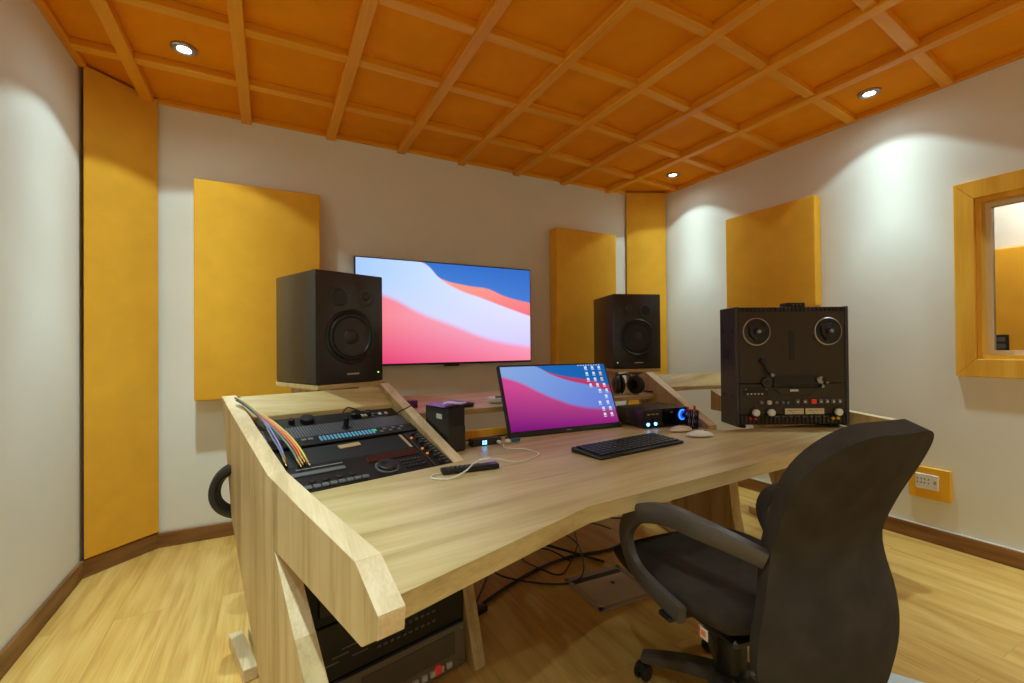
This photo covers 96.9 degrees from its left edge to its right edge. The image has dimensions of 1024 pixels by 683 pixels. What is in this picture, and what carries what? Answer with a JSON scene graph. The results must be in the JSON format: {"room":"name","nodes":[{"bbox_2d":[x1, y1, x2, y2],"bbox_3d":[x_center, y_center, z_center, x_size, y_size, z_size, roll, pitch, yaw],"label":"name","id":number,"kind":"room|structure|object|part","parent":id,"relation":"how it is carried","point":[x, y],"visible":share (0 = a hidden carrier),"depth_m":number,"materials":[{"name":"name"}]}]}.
{"room":"studio","nodes":[
{"label":"studio","id":0,"kind":"room"},
{"bbox_2d":[0,0,90,650],"bbox_3d":[-1.125,-0.139,0.187,0.120,2.600,5.428,0,-1,-28],"label":"wall","id":1,"kind":"structure","parent":0,"point":[42,189],"depth_m":1.87,"materials":[{"name":"paint"}]},
{"bbox_2d":[0,561,82,679],"bbox_3d":[-0.993,1.115,0.096,0.016,0.088,4.930,0,-1,-28],"label":"baseboard","id":2,"kind":"structure","parent":1,"relation":"attached to","point":[19,642],"depth_m":1.83,"materials":[{"name":"brown wood"}]},
{"bbox_2d":[33,0,86,67],"bbox_3d":[-1.004,-1.424,0.116,0.035,0.032,4.920,0,-1,-28],"label":"trim","id":3,"kind":"structure","parent":1,"relation":"attached to","point":[44,6],"depth_m":2.02,"materials":[{"name":"brown wood"}]},
{"bbox_2d":[98,104,627,554],"bbox_3d":[-0.479,-0.117,3.542,4.183,2.600,0.120,0,-1,-28],"label":"wall","id":4,"kind":"structure","parent":0,"point":[378,202],"depth_m":3.14,"materials":[{"name":"paint"}]},
{"bbox_2d":[80,533,157,578],"bbox_3d":[-2.097,1.144,2.440,0.016,0.088,0.372,-1,0,18],"label":"baseboard","id":5,"kind":"structure","parent":4,"relation":"attached to","point":[98,563],"depth_m":2.42,"materials":[{"name":"brown wood"}]},
{"bbox_2d":[83,66,158,558],"bbox_3d":[-2.116,-0.152,2.455,0.045,2.492,0.356,-1,0,18],"label":"acoustic panel","id":6,"kind":"object","parent":4,"relation":"attached to","point":[120,128],"visible":0.86,"depth_m":2.43,"materials":[{"name":"yellow fabric"}]},
{"bbox_2d":[158,520,233,547],"bbox_3d":[-0.474,1.138,3.451,3.560,0.088,0.016,0,-1,-28],"label":"baseboard","id":7,"kind":"structure","parent":4,"relation":"attached to","point":[221,529],"depth_m":2.69,"materials":[{"name":"brown wood"}]},
{"bbox_2d":[194,178,320,400],"bbox_3d":[-1.569,-0.304,2.836,0.682,1.300,0.100,0,-1,-28],"label":"acoustic panel","id":8,"kind":"object","parent":4,"relation":"attached to","point":[246,238],"visible":0.74,"depth_m":2.75,"materials":[{"name":"yellow fabric"}]},
{"bbox_2d":[156,98,624,194],"bbox_3d":[-0.495,-1.403,3.469,3.550,0.030,0.022,0,-1,-28],"label":"trim","id":9,"kind":"structure","parent":4,"relation":"attached to","point":[160,101],"depth_m":3.13,"materials":[{"name":"brown wood"}]},
{"bbox_2d":[354,256,530,365],"bbox_3d":[-0.471,-0.201,3.438,1.390,0.772,0.072,0,-1,-28],"label":"television","id":10,"kind":"object","parent":4,"relation":"attached to","point":[448,314],"visible":0.94,"depth_m":3.41,"materials":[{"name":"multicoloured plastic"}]},
{"bbox_2d":[550,227,615,363],"bbox_3d":[0.636,-0.314,4.007,0.648,1.300,0.115,0,-1,-28],"label":"acoustic panel","id":11,"kind":"object","parent":4,"relation":"attached to","point":[582,263],"visible":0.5,"depth_m":3.90,"materials":[{"name":"yellow fabric"}]},
{"bbox_2d":[626,193,667,404],"bbox_3d":[1.281,-0.167,4.316,0.379,2.492,0.045,0,0,-2],"label":"acoustic panel","id":12,"kind":"object","parent":4,"relation":"attached to","point":[645,212],"visible":0.47,"depth_m":4.30,"materials":[{"name":"yellow fabric"}]},
{"bbox_2d":[0,486,1023,682],"bbox_3d":[0.784,1.203,1.191,4.423,0.100,5.428,0,-1,-28],"label":"floor","id":13,"kind":"structure","parent":0,"point":[168,614],"depth_m":1.87,"materials":[{"name":"brown wood"}]},
{"bbox_2d":[329,618,464,682],"bbox_3d":[-0.481,1.085,1.575,0.550,0.158,0.337,0,-1,-41],"label":"audio equipment","id":14,"kind":"object","parent":13,"relation":"on","point":[437,653],"visible":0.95,"depth_m":1.51,"materials":[{"name":"black metal"}]},
{"bbox_2d":[315,589,462,681],"bbox_3d":[-0.473,0.918,1.566,0.550,0.164,0.285,0,-1,-41],"label":"rack unit","id":15,"kind":"object","parent":14,"relation":"on","point":[341,654],"visible":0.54,"depth_m":1.42,"materials":[{"name":"black plastic"}]},
{"bbox_2d":[477,603,487,615],"bbox_3d":[-0.141,1.154,1.952,0.040,0.024,0.075,-1,-1,42],"label":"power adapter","id":16,"kind":"object","parent":13,"relation":"on","point":[482,608],"visible":0.63,"depth_m":1.95,"materials":[{"name":"black plastic"}]},
{"bbox_2d":[476,535,583,603],"bbox_3d":[0.125,1.153,2.455,0.514,0.034,0.935,-1,0,4],"label":"cable","id":17,"kind":"object","parent":13,"relation":"on","point":[496,573],"visible":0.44,"depth_m":2.19,"materials":[{"name":"black rubber"}]},
{"bbox_2d":[481,543,620,603],"bbox_3d":[0.264,1.160,2.360,1.249,0.016,0.115,0,-1,-39],"label":"cable","id":18,"kind":"object","parent":13,"relation":"on","point":[522,577],"visible":0.77,"depth_m":2.33,"materials":[{"name":"black rubber"}]},
{"bbox_2d":[208,368,896,682],"bbox_3d":[0.371,0.681,2.323,3.260,0.968,2.166,0,-1,-28],"label":"desk","id":19,"kind":"object","parent":13,"relation":"on","point":[376,554],"depth_m":1.44,"materials":[{"name":"brown wood"}]},
{"bbox_3d":[-1.078,0.587,1.813,0.225,0.225,0.089,0,-1,-28],"label":"cable coil","id":20,"kind":"part","parent":19,"relation":"part of","materials":[{"name":"black rubber"}]},
{"bbox_2d":[234,397,286,466],"bbox_3d":[-0.935,0.323,1.691,0.500,0.199,0.027,-1,-1,41],"label":"cord","id":21,"kind":"object","parent":19,"relation":"hanging from","point":[241,401],"visible":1,"depth_m":1.65,"materials":[{"name":"grey plastic"}]},
{"bbox_2d":[239,401,286,463],"bbox_3d":[-0.939,0.322,1.700,0.484,0.193,0.027,-1,-1,41],"label":"cord","id":22,"kind":"object","parent":19,"relation":"hanging from","point":[269,427],"visible":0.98,"depth_m":1.62,"materials":[{"name":"purple plastic"}]},
{"bbox_2d":[235,400,301,466],"bbox_3d":[-0.914,0.331,1.697,0.531,0.194,0.020,-1,-1,38],"label":"cord","id":23,"kind":"object","parent":19,"relation":"hanging from","point":[272,428],"visible":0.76,"depth_m":1.62,"materials":[{"name":"green plastic"}]},
{"bbox_2d":[237,400,303,464],"bbox_3d":[-0.915,0.328,1.705,0.519,0.192,0.018,-1,-1,37],"label":"cord","id":24,"kind":"object","parent":19,"relation":"hanging from","point":[271,424],"visible":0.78,"depth_m":1.61,"materials":[{"name":"red plastic"}]},
{"bbox_2d":[238,398,310,465],"bbox_3d":[-0.900,0.328,1.709,0.534,0.200,0.023,-1,-1,36],"label":"cord","id":25,"kind":"object","parent":19,"relation":"hanging from","point":[279,426],"visible":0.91,"depth_m":1.66,"materials":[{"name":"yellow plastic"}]},
{"bbox_2d":[252,408,305,462],"bbox_3d":[-0.915,0.326,1.713,0.506,0.191,0.017,-1,-1,36],"label":"cord","id":26,"kind":"object","parent":19,"relation":"hanging from","point":[275,425],"visible":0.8,"depth_m":1.64,"materials":[{"name":"orange plastic"}]},
{"bbox_3d":[-0.705,0.695,1.362,0.052,0.945,1.514,0,-1,-41],"label":"panel","id":27,"kind":"part","parent":19,"relation":"part of","materials":[{"name":"brown wood"}]},
{"bbox_3d":[-0.859,0.278,2.043,0.614,0.097,0.146,0,-1,-41],"label":"rack plate","id":28,"kind":"part","parent":19,"relation":"part of","materials":[{"name":"brown wood"}]},
{"bbox_2d":[303,582,337,629],"bbox_3d":[-0.473,0.750,1.565,0.550,0.163,0.289,0,-1,-41],"label":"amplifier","id":29,"kind":"object","parent":19,"relation":"in","point":[321,616],"visible":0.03,"depth_m":1.31,"materials":[{"name":"black metal"}]},
{"bbox_3d":[-0.530,0.748,1.330,0.070,0.100,0.010,0,-1,-41],"label":"handle plate","id":30,"kind":"part","parent":29,"relation":"part of","materials":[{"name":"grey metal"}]},
{"bbox_2d":[254,408,398,430],"bbox_3d":[-0.784,0.367,1.960,0.600,0.126,0.112,0,-1,-41],"label":"power conditioner","id":31,"kind":"object","parent":19,"relation":"attached to","point":[304,420],"visible":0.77,"depth_m":1.93,"materials":[{"name":"grey metal"}]},
{"bbox_3d":[-0.893,0.322,1.837,0.024,0.022,0.024,0,17,-41],"label":"knob","id":32,"kind":"part","parent":31,"relation":"part of","materials":[{"name":"black plastic"}]},
{"bbox_3d":[-0.848,0.322,1.877,0.056,0.022,0.056,0,17,-41],"label":"knob","id":33,"kind":"part","parent":31,"relation":"part of","materials":[{"name":"black plastic"}]},
{"bbox_3d":[-0.694,0.322,2.011,0.044,0.022,0.044,0,17,-41],"label":"knob","id":34,"kind":"part","parent":31,"relation":"part of","materials":[{"name":"black plastic"}]},
{"bbox_2d":[276,269,382,384],"bbox_3d":[-0.960,-0.066,2.395,0.440,0.546,0.366,-1,-1,40],"label":"monitor speaker","id":35,"kind":"object","parent":19,"relation":"on","point":[329,323],"visible":1,"depth_m":2.25},
{"bbox_2d":[260,415,408,441],"bbox_3d":[-0.716,0.344,1.881,0.600,0.072,0.093,0,-1,-41],"label":"vent panel","id":36,"kind":"object","parent":19,"relation":"attached to","point":[346,425],"visible":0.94,"depth_m":1.87,"materials":[{"name":"black plastic"}]},
{"bbox_3d":[-0.686,0.335,1.877,0.032,0.050,0.032,0,17,-41],"label":"knob post","id":37,"kind":"part","parent":36,"relation":"part of","materials":[{"name":"black plastic"}]},
{"bbox_2d":[343,403,414,416],"bbox_3d":[-0.582,0.306,2.010,0.336,0.054,0.036,0,-1,-36],"label":"lead","id":38,"kind":"object","parent":36,"relation":"on","point":[414,403],"visible":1,"depth_m":1.99,"materials":[{"name":"black plastic"}]},
{"bbox_2d":[267,423,416,452],"bbox_3d":[-0.673,0.437,1.833,0.600,0.143,0.102,0,-1,-41],"label":"meter","id":39,"kind":"object","parent":19,"relation":"attached to","point":[362,434],"visible":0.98,"depth_m":1.81,"materials":[{"name":"black plastic"}]},
{"bbox_2d":[274,434,414,469],"bbox_3d":[-0.631,0.418,1.723,0.521,0.048,0.118,0,-1,-41],"label":"panel","id":40,"kind":"object","parent":19,"relation":"attached to","point":[354,449],"visible":0.82,"depth_m":1.72,"materials":[{"name":"black metal"}]},
{"bbox_2d":[286,447,434,492],"bbox_3d":[-0.551,0.523,1.633,0.521,0.191,0.195,0,-1,-41],"label":"mixer","id":41,"kind":"object","parent":19,"relation":"on","point":[324,476],"visible":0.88,"depth_m":1.60,"materials":[{"name":"black plastic"}]},
{"bbox_3d":[-0.658,0.443,1.541,0.188,0.006,0.021,0,17,-41],"label":"disc drawer","id":42,"kind":"part","parent":41,"relation":"part of","materials":[{"name":"grey plastic"}]},
{"bbox_2d":[406,399,417,407],"bbox_3d":[-0.530,0.323,2.347,0.075,0.040,0.050,0,-1,-28],"label":"case","id":43,"kind":"object","parent":19,"relation":"on","point":[412,401],"visible":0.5,"depth_m":2.33,"materials":[{"name":"purple"}]},
{"bbox_3d":[-0.455,0.397,2.086,0.048,0.375,0.760,0,-1,-41],"label":"panel","id":44,"kind":"part","parent":19,"relation":"part of","materials":[{"name":"brown wood"}]},
{"bbox_3d":[-0.359,0.478,1.873,0.075,0.187,0.303,0,-1,-41],"label":"channel strip","id":45,"kind":"part","parent":19,"relation":"part of","materials":[{"name":"black metal"}]},
{"bbox_2d":[426,405,464,451],"bbox_3d":[-0.298,0.383,2.024,0.091,0.190,0.188,0,-1,-41],"label":"computer tower","id":46,"kind":"object","parent":19,"relation":"on","point":[448,422],"visible":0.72,"depth_m":1.96,"materials":[{"name":"black plastic"}]},
{"bbox_2d":[425,399,473,407],"bbox_3d":[-0.282,0.275,2.052,0.180,0.021,0.165,0,-1,-41],"label":"paper sheets","id":47,"kind":"object","parent":46,"relation":"on","point":[450,402],"visible":1,"depth_m":2.02,"materials":[{"name":"purple"}]},
{"bbox_2d":[448,426,464,450],"bbox_3d":[-0.237,0.420,1.955,0.086,0.104,0.004,0,-1,-41],"label":"grille","id":48,"kind":"object","parent":46,"relation":"attached to","point":[456,434],"depth_m":1.95,"materials":[{"name":"black"}]},
{"bbox_2d":[455,401,473,406],"bbox_3d":[-0.273,0.330,2.367,0.130,0.020,0.080,0,-1,-36],"label":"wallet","id":49,"kind":"object","parent":19,"relation":"on","point":[467,404],"visible":0.34,"depth_m":2.35,"materials":[{"name":"black leather"}]},
{"bbox_2d":[440,461,498,474],"bbox_3d":[-0.153,0.462,1.663,0.215,0.020,0.042,0,0,-22],"label":"remote control","id":50,"kind":"object","parent":19,"relation":"on","point":[446,470],"visible":0.96,"depth_m":1.65,"materials":[{"name":"black plastic"}]},
{"bbox_3d":[-0.074,0.454,1.695,0.040,0.002,0.034,0,0,-22],"label":"label panel","id":51,"kind":"part","parent":50,"relation":"part of","materials":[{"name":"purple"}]},
{"bbox_3d":[-0.355,0.846,1.893,0.048,0.644,0.733,0,-1,-41],"label":"leg","id":52,"kind":"part","parent":19,"relation":"part of","materials":[{"name":"brown wood"}]},
{"bbox_2d":[431,444,538,479],"bbox_3d":[-0.070,0.457,1.768,0.223,0.036,0.562,-1,-1,27],"label":"cable","id":53,"kind":"object","parent":19,"relation":"on","point":[486,458],"visible":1,"depth_m":1.71,"materials":[{"name":"white plastic"}]},
{"bbox_3d":[0.240,0.457,2.482,1.438,0.040,0.021,0,-1,-28],"label":"rail","id":54,"kind":"part","parent":19,"relation":"part of","materials":[{"name":"brown wood"}]},
{"bbox_2d":[468,435,519,446],"bbox_3d":[-0.078,0.461,2.114,0.242,0.030,0.075,0,-1,-28],"label":"hub","id":55,"kind":"object","parent":19,"relation":"on","point":[489,440],"visible":1,"depth_m":2.09,"materials":[{"name":"black plastic"}]},
{"bbox_2d":[488,396,501,402],"bbox_3d":[-0.067,0.320,2.542,0.130,0.037,0.090,0,0,-8],"label":"router","id":56,"kind":"object","parent":19,"relation":"on","point":[492,399],"visible":0.54,"depth_m":2.50,"materials":[{"name":"white plastic"}]},
{"bbox_2d":[403,383,682,417],"bbox_3d":[0.010,0.356,2.837,2.829,0.027,0.748,0,-1,-28],"label":"shelf","id":57,"kind":"object","parent":19,"relation":"attached to","point":[480,399],"depth_m":2.78,"materials":[{"name":"brown wood"}]},
{"bbox_2d":[496,363,620,438],"bbox_3d":[0.262,0.303,2.450,0.687,0.357,0.167,0,-1,-26],"label":"desktop monitor","id":58,"kind":"object","parent":19,"relation":"on","point":[544,399],"visible":1,"depth_m":2.42,"materials":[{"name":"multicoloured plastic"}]},
{"bbox_2d":[594,294,660,368],"bbox_3d":[0.884,-0.073,3.524,0.366,0.546,0.440,0,0,-9],"label":"monitor speaker","id":59,"kind":"object","parent":19,"relation":"on","point":[626,326],"visible":1,"depth_m":3.33},
{"bbox_2d":[571,432,683,459],"bbox_3d":[0.522,0.457,2.014,0.535,0.027,0.178,0,-1,-34],"label":"keyboard","id":60,"kind":"object","parent":19,"relation":"on","point":[618,447],"visible":1,"depth_m":1.96,"materials":[{"name":"black plastic"}]},
{"bbox_2d":[612,373,652,393],"bbox_3d":[0.828,0.272,2.942,0.351,0.124,0.188,-1,0,4],"label":"headphones","id":61,"kind":"object","parent":19,"relation":"on","point":[635,384],"visible":0.92,"depth_m":2.89,"materials":[{"name":"black plastic"}]},
{"bbox_2d":[612,376,621,393],"bbox_3d":[0.676,0.277,2.917,0.038,0.116,0.116,0,0,-5],"label":"ear cup","id":62,"kind":"object","parent":61,"relation":"on","point":[617,380],"depth_m":2.88,"materials":[{"name":"black leather"}]},
{"bbox_2d":[631,375,644,393],"bbox_3d":[0.803,0.276,2.913,0.038,0.116,0.116,0,-1,-35],"label":"ear cup","id":63,"kind":"object","parent":61,"relation":"on","point":[637,382],"depth_m":2.88,"materials":[{"name":"black leather"}]},
{"bbox_2d":[616,402,687,427],"bbox_3d":[0.809,0.422,2.611,0.328,0.102,0.248,0,-1,-26],"label":"audio interface","id":64,"kind":"object","parent":19,"relation":"on","point":[644,415],"visible":0.84,"depth_m":2.52,"materials":[{"name":"black metal"}]},
{"bbox_3d":[0.856,0.417,2.513,0.328,0.094,0.006,0,-1,-26],"label":"panel","id":65,"kind":"part","parent":64,"relation":"part of","materials":[{"name":"black metal"}]},
{"bbox_3d":[0.986,0.390,2.779,0.052,0.375,0.702,0,0,-15],"label":"panel","id":66,"kind":"part","parent":19,"relation":"part of","materials":[{"name":"brown wood"}]},
{"bbox_2d":[669,425,691,431],"bbox_3d":[0.886,0.453,2.383,0.136,0.029,0.066,0,0,-20],"label":"computer mouse","id":67,"kind":"object","parent":19,"relation":"on","point":[680,428],"visible":1,"depth_m":2.36,"materials":[{"name":"beige plastic"}]},
{"bbox_3d":[1.312,0.267,3.079,0.735,0.097,0.146,0,0,-15],"label":"rack plate","id":68,"kind":"part","parent":19,"relation":"part of","materials":[{"name":"brown wood"}]},
{"bbox_2d":[684,409,698,428],"bbox_3d":[0.979,0.423,2.474,0.078,0.094,0.078,0,-1,-28],"label":"pen cup","id":69,"kind":"object","parent":19,"relation":"on","point":[688,423],"visible":0.86,"depth_m":2.45,"materials":[{"name":"black metal"}]},
{"bbox_2d":[686,430,712,436],"bbox_3d":[0.927,0.452,2.244,0.136,0.029,0.066,0,0,-3],"label":"computer mouse","id":70,"kind":"object","parent":19,"relation":"on","point":[697,433],"visible":1,"depth_m":2.22,"materials":[{"name":"white plastic"}]},
{"bbox_3d":[1.052,0.839,2.549,0.052,0.644,0.733,0,0,-15],"label":"leg","id":71,"kind":"part","parent":19,"relation":"part of","materials":[{"name":"brown wood"}]},
{"bbox_2d":[720,306,849,427],"bbox_3d":[1.504,0.139,2.506,0.614,0.654,0.215,0,0,0],"label":"machine","id":72,"kind":"object","parent":19,"relation":"on","point":[780,365],"visible":1,"depth_m":2.44,"materials":[{"name":"black metal"}]},
{"bbox_3d":[1.300,0.380,2.420,0.050,0.050,0.028,0,0,0],"label":"level knob","id":73,"kind":"part","parent":72,"relation":"part of","materials":[{"name":"silver metal"}]},
{"bbox_3d":[1.306,0.268,2.434,0.131,0.048,0.004,0,0,0],"label":"counter panel","id":74,"kind":"part","parent":72,"relation":"part of","materials":[{"name":"black plastic"}]},
{"bbox_3d":[1.363,0.138,2.428,0.071,0.101,0.024,0,0,0],"label":"tension arm","id":75,"kind":"part","parent":72,"relation":"part of","materials":[{"name":"black plastic"}]},
{"bbox_3d":[1.382,0.379,2.420,0.050,0.050,0.028,0,0,0],"label":"level knob","id":76,"kind":"part","parent":72,"relation":"part of","materials":[{"name":"silver metal"}]},
{"bbox_3d":[1.502,0.030,2.442,0.570,0.386,0.010,0,0,0],"label":"plate","id":77,"kind":"part","parent":72,"relation":"part of","materials":[{"name":"brown metal"}]},
{"bbox_2d":[780,303,804,306],"bbox_3d":[1.571,-0.202,2.545,0.100,0.026,0.072,0,0,0],"label":"box","id":78,"kind":"object","parent":72,"relation":"on","point":[782,304],"visible":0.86,"depth_m":2.51,"materials":[{"name":"black plastic"}]},
{"bbox_3d":[1.505,0.308,2.439,0.570,0.163,0.012,0,0,0],"label":"plate","id":79,"kind":"part","parent":72,"relation":"part of","materials":[{"name":"brown metal"}]},
{"bbox_3d":[1.511,0.374,2.432,0.113,0.040,0.005,0,0,0],"label":"meter frame","id":80,"kind":"part","parent":72,"relation":"part of","materials":[{"name":"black plastic"}]},
{"bbox_3d":[1.526,0.266,2.432,0.262,0.040,0.010,0,0,0],"label":"head door","id":81,"kind":"part","parent":72,"relation":"part of","materials":[{"name":"brown metal"}]},
{"bbox_3d":[1.621,0.373,2.432,0.113,0.040,0.005,0,0,0],"label":"meter frame","id":82,"kind":"part","parent":72,"relation":"part of","materials":[{"name":"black plastic"}]},
{"bbox_3d":[1.741,0.376,2.421,0.050,0.050,0.028,0,0,0],"label":"level knob","id":83,"kind":"part","parent":72,"relation":"part of","materials":[{"name":"silver metal"}]},
{"bbox_3d":[1.806,0.684,2.772,0.052,0.945,1.138,0,0,-15],"label":"panel","id":84,"kind":"part","parent":19,"relation":"part of","materials":[{"name":"brown wood"}]},
{"bbox_2d":[521,523,610,575],"bbox_3d":[0.305,1.156,2.612,0.309,0.024,0.726,-1,-1,34],"label":"cable","id":85,"kind":"object","parent":13,"relation":"on","point":[589,523],"visible":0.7,"depth_m":2.42,"materials":[{"name":"black rubber"}]},
{"bbox_2d":[547,544,604,562],"bbox_3d":[0.238,1.149,2.516,0.560,0.036,0.030,-1,-1,30],"label":"cable","id":86,"kind":"object","parent":13,"relation":"on","point":[548,545],"visible":0.62,"depth_m":2.45,"materials":[{"name":"black rubber"}]},
{"bbox_2d":[564,565,649,611],"bbox_3d":[0.465,1.160,2.151,0.330,0.006,0.300,0,-1,-25],"label":"floor hatch","id":87,"kind":"object","parent":13,"relation":"on","point":[607,591],"visible":0.88,"depth_m":2.14,"materials":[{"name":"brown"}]},
{"bbox_3d":[0.473,1.161,2.134,0.276,0.004,0.208,0,-1,-25],"label":"lid","id":88,"kind":"part","parent":87,"relation":"part of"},
{"bbox_2d":[614,419,933,682],"bbox_3d":[0.717,0.668,1.364,0.625,0.972,0.828,0,0,-20],"label":"office chair","id":89,"kind":"object","parent":13,"relation":"on","point":[814,599],"visible":1,"depth_m":1.08,"materials":[{"name":"fabric"}]},
{"bbox_3d":[0.558,1.064,1.504,0.248,0.061,0.066,-1,-1,28],"label":"leg","id":90,"kind":"part","parent":89,"relation":"part of","materials":[{"name":"grey plastic"}]},
{"bbox_3d":[0.676,0.735,1.475,0.546,0.106,0.590,0,0,-20],"label":"seat","id":91,"kind":"part","parent":89,"relation":"part of","materials":[{"name":"fabric"}]},
{"bbox_3d":[0.461,0.612,1.263,0.089,0.317,0.483,0,-1,-33],"label":"armrest","id":92,"kind":"part","parent":89,"relation":"part of","materials":[{"name":"grey plastic"}]},
{"bbox_3d":[0.720,1.063,1.583,0.066,0.061,0.248,-1,0,10],"label":"leg","id":93,"kind":"part","parent":89,"relation":"part of","materials":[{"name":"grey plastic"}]},
{"bbox_3d":[0.584,1.062,1.326,0.248,0.061,0.066,0,-1,-44],"label":"leg","id":94,"kind":"part","parent":89,"relation":"part of","materials":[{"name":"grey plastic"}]},
{"bbox_3d":[0.761,1.060,1.295,0.066,0.061,0.248,0,-1,-26],"label":"leg","id":95,"kind":"part","parent":89,"relation":"part of","materials":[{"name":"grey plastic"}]},
{"bbox_3d":[0.845,1.061,1.454,0.248,0.061,0.066,0,0,-8],"label":"leg","id":96,"kind":"part","parent":89,"relation":"part of","materials":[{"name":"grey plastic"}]},
{"bbox_3d":[0.976,0.609,1.452,0.089,0.317,0.483,0,0,-8],"label":"armrest","id":97,"kind":"part","parent":89,"relation":"part of","materials":[{"name":"grey plastic"}]},
{"bbox_3d":[0.820,0.525,1.080,0.509,0.692,0.221,0,0,-20],"label":"backrest","id":98,"kind":"part","parent":89,"relation":"part of","materials":[{"name":"fabric"}]},
{"bbox_2d":[887,673,923,682],"bbox_3d":[1.280,1.149,1.464,0.160,0.004,0.220,-1,-1,34],"label":"paper sheet","id":99,"kind":"object","parent":13,"relation":"on","point":[894,678],"visible":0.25,"depth_m":1.54,"materials":[{"name":"grey paper"}]},
{"bbox_2d":[47,0,1023,193],"bbox_3d":[0.761,-1.472,1.212,4.423,0.150,5.428,0,-1,-28],"label":"ceiling","id":100,"kind":"structure","parent":0,"point":[625,95],"depth_m":2.33,"materials":[{"name":"brown wood"}]},
{"bbox_2d":[170,40,197,56],"bbox_3d":[-1.585,-1.412,2.194,0.110,0.013,0.110,0,-1,-28],"label":"recessed light","id":101,"kind":"object","parent":100,"relation":"in","point":[183,48],"visible":1,"depth_m":2.19,"materials":[{"name":"silver metal"}]},
{"bbox_2d":[666,172,679,177],"bbox_3d":[1.376,-1.425,3.884,0.110,0.013,0.110,0,-1,-28],"label":"recessed light","id":102,"kind":"object","parent":100,"relation":"in","point":[671,174],"visible":1,"depth_m":3.87,"materials":[{"name":"silver metal"}]},
{"bbox_2d":[858,87,880,98],"bbox_3d":[2.076,-1.441,2.637,0.110,0.013,0.110,0,-1,-28],"label":"recessed light","id":103,"kind":"object","parent":100,"relation":"in","point":[871,92],"visible":1,"depth_m":2.63,"materials":[{"name":"silver metal"}]},
{"bbox_2d":[666,58,1023,550],"bbox_3d":[2.670,-0.155,2.216,0.120,2.600,5.428,0,-1,-28],"label":"wall","id":104,"kind":"structure","parent":0,"point":[884,181],"depth_m":2.71,"materials":[{"name":"paint"}]},
{"bbox_2d":[726,195,821,307],"bbox_3d":[1.925,-0.615,3.387,0.085,0.750,0.682,0,-1,-28],"label":"acoustic panel","id":105,"kind":"object","parent":104,"relation":"attached to","point":[773,254],"visible":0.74,"depth_m":3.30,"materials":[{"name":"yellow fabric"}]},
{"bbox_2d":[664,49,1023,194],"bbox_3d":[2.637,-1.440,2.109,0.030,0.032,5.000,0,-1,-28],"label":"trim","id":106,"kind":"structure","parent":104,"relation":"attached to","point":[1017,55],"depth_m":2.80,"materials":[{"name":"brown wood"}]},
{"bbox_2d":[738,478,1023,569],"bbox_3d":[2.661,1.097,2.098,0.016,0.092,5.015,0,-1,-28],"label":"baseboard","id":107,"kind":"structure","parent":104,"relation":"attached to","point":[1012,557],"depth_m":2.52,"materials":[{"name":"brown wood"}]},
{"bbox_2d":[909,465,951,503],"bbox_3d":[2.385,0.810,2.593,0.034,0.178,0.187,0,-1,-28],"label":"wall socket","id":108,"kind":"object","parent":104,"relation":"attached to","point":[926,482],"visible":0.95,"depth_m":2.57,"materials":[{"name":"orange plastic"}]},
{"bbox_3d":[2.373,0.802,2.596,0.010,0.086,0.105,0,-1,-28],"label":"plate","id":109,"kind":"part","parent":108,"relation":"part of","materials":[{"name":"white plastic"}]},
{"bbox_2d":[953,169,1023,378],"bbox_3d":[2.826,-0.342,1.893,0.148,1.045,1.429,0,-1,-28],"label":"window","id":110,"kind":"structure","parent":104,"relation":"in","point":[988,213],"depth_m":2.41,"materials":[{"name":"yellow wood"}]},
{"bbox_3d":[2.852,-0.342,1.906,0.006,0.795,1.205,0,-1,-28],"label":"pane","id":111,"kind":"part","parent":110,"relation":"part of","materials":[{"name":"clear glass"}]}
]}

